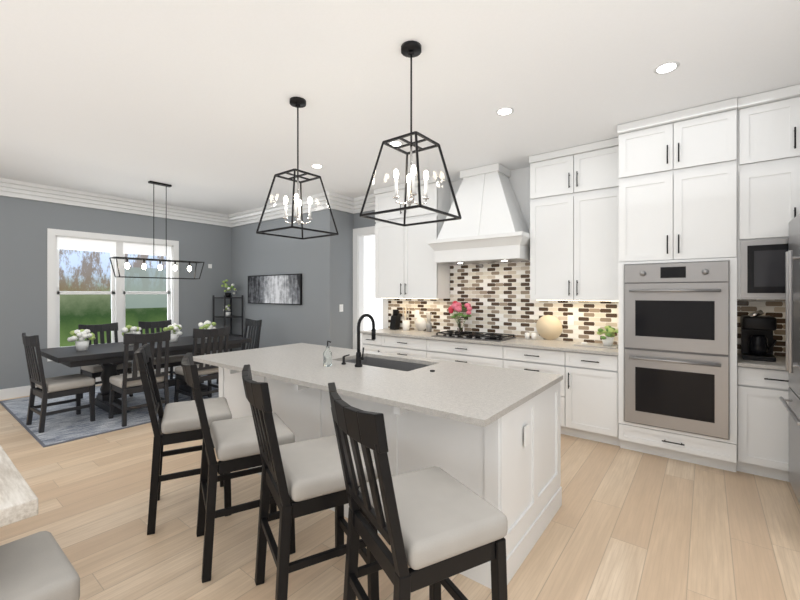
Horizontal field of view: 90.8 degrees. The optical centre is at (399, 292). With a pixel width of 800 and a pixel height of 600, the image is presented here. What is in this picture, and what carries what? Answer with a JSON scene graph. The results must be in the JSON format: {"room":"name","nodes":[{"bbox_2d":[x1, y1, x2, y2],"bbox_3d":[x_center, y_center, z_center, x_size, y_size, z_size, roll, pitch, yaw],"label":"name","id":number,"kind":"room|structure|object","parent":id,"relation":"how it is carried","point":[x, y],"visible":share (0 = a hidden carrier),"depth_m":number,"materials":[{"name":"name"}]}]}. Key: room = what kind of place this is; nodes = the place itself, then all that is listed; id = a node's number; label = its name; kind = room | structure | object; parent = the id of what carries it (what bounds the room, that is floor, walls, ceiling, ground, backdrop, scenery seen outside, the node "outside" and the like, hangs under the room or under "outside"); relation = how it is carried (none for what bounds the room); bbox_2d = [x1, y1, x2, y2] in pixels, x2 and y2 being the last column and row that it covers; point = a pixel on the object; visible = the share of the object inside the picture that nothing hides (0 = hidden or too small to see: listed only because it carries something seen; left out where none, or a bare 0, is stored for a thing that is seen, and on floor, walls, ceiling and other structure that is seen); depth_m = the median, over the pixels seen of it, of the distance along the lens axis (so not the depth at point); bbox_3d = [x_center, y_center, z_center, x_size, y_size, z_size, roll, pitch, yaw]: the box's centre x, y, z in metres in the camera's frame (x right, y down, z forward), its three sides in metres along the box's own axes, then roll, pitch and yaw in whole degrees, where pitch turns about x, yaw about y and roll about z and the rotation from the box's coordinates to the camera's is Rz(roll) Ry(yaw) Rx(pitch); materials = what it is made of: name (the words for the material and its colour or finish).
{"room":"kitchen","nodes":[
{"label":"kitchen","id":0,"kind":"room"},
{"bbox_2d":[0,196,231,388],"bbox_3d":[-5.814,-0.035,5.143,0.140,3.020,7.786,0,0,38],"label":"wall","id":1,"kind":"structure","parent":0,"point":[25,224],"depth_m":5.87,"materials":[{"name":"grey paint"}]},
{"bbox_2d":[0,366,180,399],"bbox_3d":[-5.788,1.405,5.047,0.018,0.140,7.666,0,0,38],"label":"baseboard","id":2,"kind":"structure","parent":1,"relation":"attached to","point":[15,392],"depth_m":5.55,"materials":[{"name":"white wood"}]},
{"bbox_2d":[47,228,178,360],"bbox_3d":[-4.683,0.035,6.571,0.175,1.960,1.870,0,0,38],"label":"window","id":3,"kind":"structure","parent":1,"relation":"in","point":[113,245],"depth_m":6.51,"materials":[{"name":"white wood"}]},
{"bbox_2d":[0,178,235,226],"bbox_3d":[-5.728,-1.440,5.000,0.170,0.210,7.666,0,0,38],"label":"crown molding","id":4,"kind":"structure","parent":1,"relation":"attached to","point":[40,192],"depth_m":6.27,"materials":[{"name":"white wood"}]},
{"bbox_2d":[232,209,353,350],"bbox_3d":[-2.163,-0.035,7.423,3.070,3.020,0.534,0,0,38],"label":"wall","id":5,"kind":"structure","parent":0,"point":[323,266],"depth_m":6.67,"materials":[{"name":"grey paint"}]},
{"bbox_2d":[248,274,301,304],"bbox_3d":[-2.305,-0.055,7.167,1.610,0.530,0.036,0,0,38],"label":"picture","id":6,"kind":"object","parent":5,"relation":"attached to","point":[277,289],"visible":1,"depth_m":7.10,"materials":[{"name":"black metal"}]},
{"bbox_2d":[228,192,335,225],"bbox_3d":[-2.193,-1.440,7.001,2.940,0.210,0.170,0,0,38],"label":"crown molding","id":7,"kind":"structure","parent":5,"relation":"attached to","point":[254,215],"depth_m":6.95,"materials":[{"name":"white wood"}]},
{"bbox_2d":[339,304,342,311],"bbox_3d":[-0.959,0.255,6.459,0.012,0.120,0.080,0,0,38],"label":"switch plate","id":8,"kind":"object","parent":5,"relation":"attached to","point":[340,305],"depth_m":6.45,"materials":[{"name":"white plastic"}]},
{"bbox_2d":[336,194,351,212],"bbox_3d":[-0.938,-1.440,6.360,0.170,0.210,0.330,0,0,38],"label":"crown molding","id":9,"kind":"structure","parent":5,"relation":"attached to","point":[343,203],"depth_m":6.39,"materials":[{"name":"white wood"}]},
{"bbox_2d":[364,235,382,330],"bbox_3d":[-0.697,-0.035,7.648,0.050,3.020,1.380,0,0,38],"label":"wall","id":10,"kind":"structure","parent":0,"point":[373,306],"depth_m":7.74,"materials":[{"name":"white paint"}]},
{"bbox_2d":[0,374,799,599],"bbox_3d":[-1.648,1.525,3.056,9.400,0.100,10.000,0,0,38],"label":"floor","id":11,"kind":"structure","parent":0,"point":[626,524],"depth_m":2.42,"materials":[{"name":"brown wood"}]},
{"bbox_2d":[0,445,37,526],"bbox_3d":[-2.318,1.095,1.525,1.860,0.760,1.060,0,0,38],"label":"side table","id":12,"kind":"object","parent":11,"relation":"on","point":[18,499],"visible":1,"depth_m":1.38,"materials":[{"name":"white stone"}]},
{"bbox_2d":[0,531,79,599],"bbox_3d":[-1.675,1.232,1.057,0.470,0.485,1.210,0,0,38],"label":"seat cushion","id":13,"kind":"object","parent":11,"relation":"on","point":[37,566],"visible":1,"depth_m":1.40,"materials":[{"name":"fabric"}]},
{"bbox_2d":[0,374,218,447],"bbox_3d":[-3.551,1.470,5.610,2.540,0.011,2.740,0,0,38],"label":"rug","id":14,"kind":"object","parent":11,"relation":"on","point":[64,427],"visible":0.48,"depth_m":4.62,"materials":[{"name":"grey fabric"}]},
{"bbox_2d":[22,333,94,432],"bbox_3d":[-3.824,0.954,4.407,0.490,1.023,0.556,0,0,34],"label":"chair","id":15,"kind":"object","parent":14,"relation":"on","point":[77,385],"visible":1,"depth_m":4.29,"materials":[{"name":"grey wood"}]},
{"bbox_2d":[78,322,132,398],"bbox_3d":[-4.133,0.954,5.527,0.556,1.023,0.490,0,0,35],"label":"chair","id":16,"kind":"object","parent":14,"relation":"on","point":[93,371],"visible":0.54,"depth_m":5.56,"materials":[{"name":"grey wood"}]},
{"bbox_2d":[108,330,170,426],"bbox_3d":[-3.028,0.954,4.608,0.556,1.023,0.490,0,0,39],"label":"chair","id":17,"kind":"object","parent":14,"relation":"on","point":[120,384],"visible":0.88,"depth_m":4.46,"materials":[{"name":"grey wood"}]},
{"bbox_2d":[40,336,250,414],"bbox_3d":[-3.345,1.079,5.387,1.050,0.770,2.250,0,0,38],"label":"table","id":18,"kind":"object","parent":14,"relation":"on","point":[108,357],"visible":0.52,"depth_m":4.90,"materials":[{"name":"grey wood"}]},
{"bbox_2d":[67,329,94,350],"bbox_3d":[-3.821,0.567,4.734,0.199,0.253,0.251,0,0,32],"label":"centerpiece","id":19,"kind":"object","parent":18,"relation":"on","point":[81,336],"depth_m":4.70,"materials":[{"name":"white plant"}]},
{"bbox_2d":[121,325,140,345],"bbox_3d":[-3.550,0.558,5.151,0.229,0.270,0.228,0,0,2],"label":"centerpiece","id":20,"kind":"object","parent":18,"relation":"on","point":[129,329],"depth_m":5.16,"materials":[{"name":"white plant"}]},
{"bbox_2d":[163,323,181,341],"bbox_3d":[-3.198,0.564,5.543,0.252,0.259,0.219,0,0,23],"label":"centerpiece","id":21,"kind":"object","parent":18,"relation":"on","point":[175,329],"depth_m":5.52,"materials":[{"name":"white plant"}]},
{"bbox_2d":[198,320,215,338],"bbox_3d":[-2.913,0.557,5.962,0.201,0.273,0.228,0,0,11],"label":"centerpiece","id":22,"kind":"object","parent":18,"relation":"on","point":[207,324],"depth_m":5.92,"materials":[{"name":"white plant"}]},
{"bbox_2d":[138,320,183,378],"bbox_3d":[-3.690,0.954,6.098,0.556,1.023,0.490,0,0,38],"label":"chair","id":23,"kind":"object","parent":14,"relation":"on","point":[175,360],"visible":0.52,"depth_m":6.13,"materials":[{"name":"grey wood"}]},
{"bbox_2d":[174,326,229,401],"bbox_3d":[-2.586,0.954,5.178,0.556,1.023,0.490,0,0,36],"label":"chair","id":24,"kind":"object","parent":14,"relation":"on","point":[211,372],"visible":0.56,"depth_m":5.06,"materials":[{"name":"grey wood"}]},
{"bbox_2d":[216,319,261,383],"bbox_3d":[-2.579,0.954,6.372,0.490,1.023,0.556,0,0,40],"label":"chair","id":25,"kind":"object","parent":14,"relation":"on","point":[254,324],"visible":0.27,"depth_m":6.53,"materials":[{"name":"grey wood"}]},
{"bbox_2d":[134,344,231,534],"bbox_3d":[-1.474,0.920,2.696,0.565,1.113,0.490,0,0,-28],"label":"stool","id":26,"kind":"object","parent":11,"relation":"on","point":[176,422],"visible":0.79,"depth_m":2.52,"materials":[{"name":"black wood"}]},
{"bbox_2d":[213,279,242,351],"bbox_3d":[-3.363,0.610,7.712,0.444,1.731,0.384,0,0,38],"label":"corner shelf","id":27,"kind":"object","parent":11,"relation":"on","point":[226,307],"visible":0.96,"depth_m":7.68,"materials":[{"name":"grey metal"}]},
{"bbox_2d":[181,353,295,582],"bbox_3d":[-0.953,0.920,2.303,0.565,1.113,0.490,0,0,-30],"label":"stool","id":28,"kind":"object","parent":11,"relation":"on","point":[233,442],"visible":0.83,"depth_m":2.12,"materials":[{"name":"black wood"}]},
{"bbox_2d":[242,364,378,599],"bbox_3d":[-0.455,0.920,1.903,0.565,1.113,0.490,0,0,-29],"label":"stool","id":29,"kind":"object","parent":11,"relation":"on","point":[307,476],"visible":0.83,"depth_m":1.74,"materials":[{"name":"black wood"}]},
{"bbox_2d":[360,332,383,352],"bbox_3d":[-0.224,1.033,5.860,0.390,0.884,0.596,0,0,38],"label":"base cabinet","id":30,"kind":"object","parent":11,"relation":"on","point":[377,345],"depth_m":5.61,"materials":[{"name":"white wood"}]},
{"bbox_2d":[200,344,561,588],"bbox_3d":[-0.314,1.033,3.122,2.746,0.884,1.238,0,0,38],"label":"kitchen island","id":31,"kind":"object","parent":11,"relation":"on","point":[491,435],"depth_m":2.30,"materials":[{"name":"white wood"}]},
{"bbox_2d":[193,343,562,425],"bbox_3d":[-0.363,0.576,3.061,2.792,0.030,1.202,0,0,38],"label":"island countertop","id":32,"kind":"structure","parent":31,"relation":"on","point":[471,394],"depth_m":2.54,"materials":[{"name":"white stone"}]},
{"bbox_2d":[323,340,332,366],"bbox_3d":[-0.550,0.463,3.001,0.070,0.194,0.068,0,0,38],"label":"soap bottle","id":33,"kind":"object","parent":32,"relation":"on","point":[327,355],"depth_m":2.98,"materials":[{"name":"clear glass"}]},
{"bbox_2d":[384,336,427,357],"bbox_3d":[0.202,1.033,5.529,0.811,0.884,0.596,0,0,38],"label":"base cabinet","id":34,"kind":"object","parent":11,"relation":"on","point":[398,345],"depth_m":5.25,"materials":[{"name":"white wood"}]},
{"bbox_2d":[328,382,507,599],"bbox_3d":[0.038,0.920,1.497,0.565,1.113,0.490,0,0,-28],"label":"stool","id":35,"kind":"object","parent":11,"relation":"on","point":[436,527],"visible":1,"depth_m":1.38,"materials":[{"name":"black wood"}]},
{"bbox_2d":[428,340,503,367],"bbox_3d":[0.929,1.033,4.965,1.030,0.884,0.596,0,0,38],"label":"base cabinet","id":36,"kind":"object","parent":11,"relation":"on","point":[447,350],"depth_m":4.69,"materials":[{"name":"white wood"}]},
{"bbox_2d":[364,328,615,355],"bbox_3d":[0.917,0.576,4.949,3.330,0.030,0.636,0,0,38],"label":"countertop","id":37,"kind":"structure","parent":36,"relation":"on","point":[460,337],"depth_m":4.56,"materials":[{"name":"white stone"}]},
{"bbox_2d":[431,330,516,341],"bbox_3d":[0.918,0.538,4.950,0.920,0.045,0.510,0,0,38],"label":"cooktop","id":38,"kind":"object","parent":37,"relation":"in","point":[459,334],"depth_m":4.84,"materials":[{"name":"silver metal"}]},
{"bbox_2d":[504,348,571,435],"bbox_3d":[1.622,1.033,4.427,0.724,0.884,0.596,0,0,38],"label":"base cabinet","id":39,"kind":"object","parent":11,"relation":"on","point":[528,359],"depth_m":4.09,"materials":[{"name":"white wood"}]},
{"bbox_2d":[572,352,615,444],"bbox_3d":[2.052,1.033,4.093,0.487,0.884,0.596,0,0,38],"label":"base cabinet","id":40,"kind":"object","parent":11,"relation":"on","point":[593,377],"depth_m":3.85,"materials":[{"name":"white wood"}]},
{"bbox_2d":[616,98,739,471],"bbox_3d":[2.551,-0.033,3.654,0.840,3.016,0.676,0,0,38],"label":"tall cabinet","id":41,"kind":"object","parent":11,"relation":"on","point":[645,258],"depth_m":3.37,"materials":[{"name":"white wood"}]},
{"bbox_2d":[740,368,789,481],"bbox_3d":[3.351,1.033,3.084,1.117,0.884,0.596,0,0,38],"label":"base cabinet","id":42,"kind":"object","parent":11,"relation":"on","point":[764,419],"depth_m":3.10,"materials":[{"name":"white wood"}]},
{"bbox_2d":[740,352,787,371],"bbox_3d":[3.339,0.576,3.068,1.117,0.030,0.636,0,0,38],"label":"countertop","id":43,"kind":"structure","parent":42,"relation":"on","point":[747,360],"depth_m":3.18,"materials":[{"name":"white stone"}]},
{"bbox_2d":[779,213,799,503],"bbox_3d":[2.908,0.475,2.354,0.862,2.000,0.920,0,0,38],"label":"fridge","id":44,"kind":"object","parent":11,"relation":"on","point":[793,314],"visible":1,"depth_m":2.65,"materials":[{"name":"silver metal"}]},
{"bbox_2d":[0,0,799,214],"bbox_3d":[-2.077,-1.595,2.503,9.400,0.100,8.600,0,0,38],"label":"ceiling","id":45,"kind":"structure","parent":0,"point":[188,101],"depth_m":2.90,"materials":[{"name":"paint"}]},
{"bbox_2d":[109,181,203,278],"bbox_3d":[-3.390,-0.872,5.574,0.254,1.344,1.134,0,0,38],"label":"dining chandelier","id":46,"kind":"object","parent":45,"relation":"hanging from","point":[127,265],"visible":1,"depth_m":5.51,"materials":[{"name":"black metal"}]},
{"bbox_2d":[256,97,338,239],"bbox_3d":[-0.822,-1.006,3.174,0.468,1.076,0.468,0,0,38],"label":"pendant light","id":47,"kind":"object","parent":45,"relation":"hanging from","point":[298,102],"visible":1,"depth_m":3.16,"materials":[{"name":"black metal"}]},
{"bbox_2d":[311,164,322,167],"bbox_3d":[-1.014,-1.542,4.818,0.147,0.006,0.147,0,0,26],"label":"recessed light","id":48,"kind":"object","parent":45,"relation":"in","point":[313,165],"depth_m":4.82,"materials":[{"name":"white"}]},
{"bbox_2d":[389,141,402,146],"bbox_3d":[-0.046,-1.542,4.091,0.147,0.006,0.147,0,0,26],"label":"recessed light","id":49,"kind":"object","parent":45,"relation":"in","point":[395,143],"depth_m":4.07,"materials":[{"name":"white"}]},
{"bbox_2d":[359,41,461,225],"bbox_3d":[0.071,-1.006,2.481,0.468,1.076,0.468,0,0,38],"label":"pendant light","id":50,"kind":"object","parent":45,"relation":"hanging from","point":[410,49],"visible":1,"depth_m":2.47,"materials":[{"name":"black metal"}]},
{"bbox_2d":[496,107,513,115],"bbox_3d":[0.893,-1.542,3.362,0.147,0.006,0.147,0,0,26],"label":"recessed light","id":51,"kind":"object","parent":45,"relation":"in","point":[506,110],"depth_m":3.35,"materials":[{"name":"white plastic"}]},
{"bbox_2d":[654,61,679,73],"bbox_3d":[1.831,-1.542,2.710,0.147,0.006,0.147,0,0,26],"label":"recessed light","id":52,"kind":"object","parent":45,"relation":"in","point":[666,67],"depth_m":2.70,"materials":[{"name":"white plastic"}]},
{"bbox_2d":[354,167,588,342],"bbox_3d":[1.671,-0.035,4.860,6.370,3.020,0.120,0,0,38],"label":"wall","id":53,"kind":"structure","parent":0,"point":[519,179],"depth_m":4.93,"materials":[{"name":"white paint"}]},
{"bbox_2d":[352,194,374,213],"bbox_3d":[-0.537,-1.440,6.378,0.780,0.210,0.190,0,0,38],"label":"crown molding","id":54,"kind":"structure","parent":53,"relation":"attached to","point":[357,202],"depth_m":6.42,"materials":[{"name":"white wood"}]},
{"bbox_2d":[353,226,387,349],"bbox_3d":[-0.451,0.200,6.497,0.770,2.550,0.145,0,0,38],"label":"door frame","id":55,"kind":"structure","parent":53,"relation":"attached to","point":[359,234],"depth_m":6.64,"materials":[{"name":"white wood"}]},
{"bbox_2d":[374,176,451,299],"bbox_3d":[0.160,-0.728,5.727,1.100,1.626,0.336,0,0,38],"label":"upper cabinet","id":56,"kind":"object","parent":53,"relation":"attached to","point":[410,264],"depth_m":5.54,"materials":[{"name":"white wood"}]},
{"bbox_2d":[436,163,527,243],"bbox_3d":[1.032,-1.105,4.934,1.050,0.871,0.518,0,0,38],"label":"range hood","id":57,"kind":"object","parent":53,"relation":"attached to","point":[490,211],"depth_m":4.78,"materials":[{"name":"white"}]},
{"bbox_2d":[427,162,539,264],"bbox_3d":[1.016,-0.958,4.913,1.250,1.166,0.571,0,0,38],"label":"range hood","id":58,"kind":"object","parent":53,"relation":"attached to","point":[492,229],"depth_m":4.77,"materials":[{"name":"white wood"}]},
{"bbox_2d":[528,138,615,303],"bbox_3d":[1.953,-0.728,4.334,0.940,1.626,0.336,0,0,38],"label":"upper cabinet","id":59,"kind":"object","parent":53,"relation":"attached to","point":[572,234],"depth_m":4.21,"materials":[{"name":"white wood"}]},
{"bbox_2d":[387,248,799,366],"bbox_3d":[1.895,0.018,4.602,5.280,1.086,0.011,0,0,38],"label":"backsplash","id":60,"kind":"structure","parent":53,"relation":"attached to","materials":[{"name":"tile"}]},
{"bbox_2d":[740,84,799,299],"bbox_3d":[3.204,-0.743,3.171,0.777,1.596,0.639,0,0,38],"label":"upper cabinet","id":61,"kind":"object","parent":53,"relation":"attached to","point":[770,120],"depth_m":3.06,"materials":[{"name":"white wood"}]},
{"label":"outside","id":62,"kind":"structure","parent":0,"visible":0},
{"bbox_2d":[59,249,166,346],"bbox_3d":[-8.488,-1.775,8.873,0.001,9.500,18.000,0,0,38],"label":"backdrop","id":63,"kind":"structure","parent":62,"point":[84,270],"depth_m":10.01,"materials":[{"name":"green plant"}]}
]}

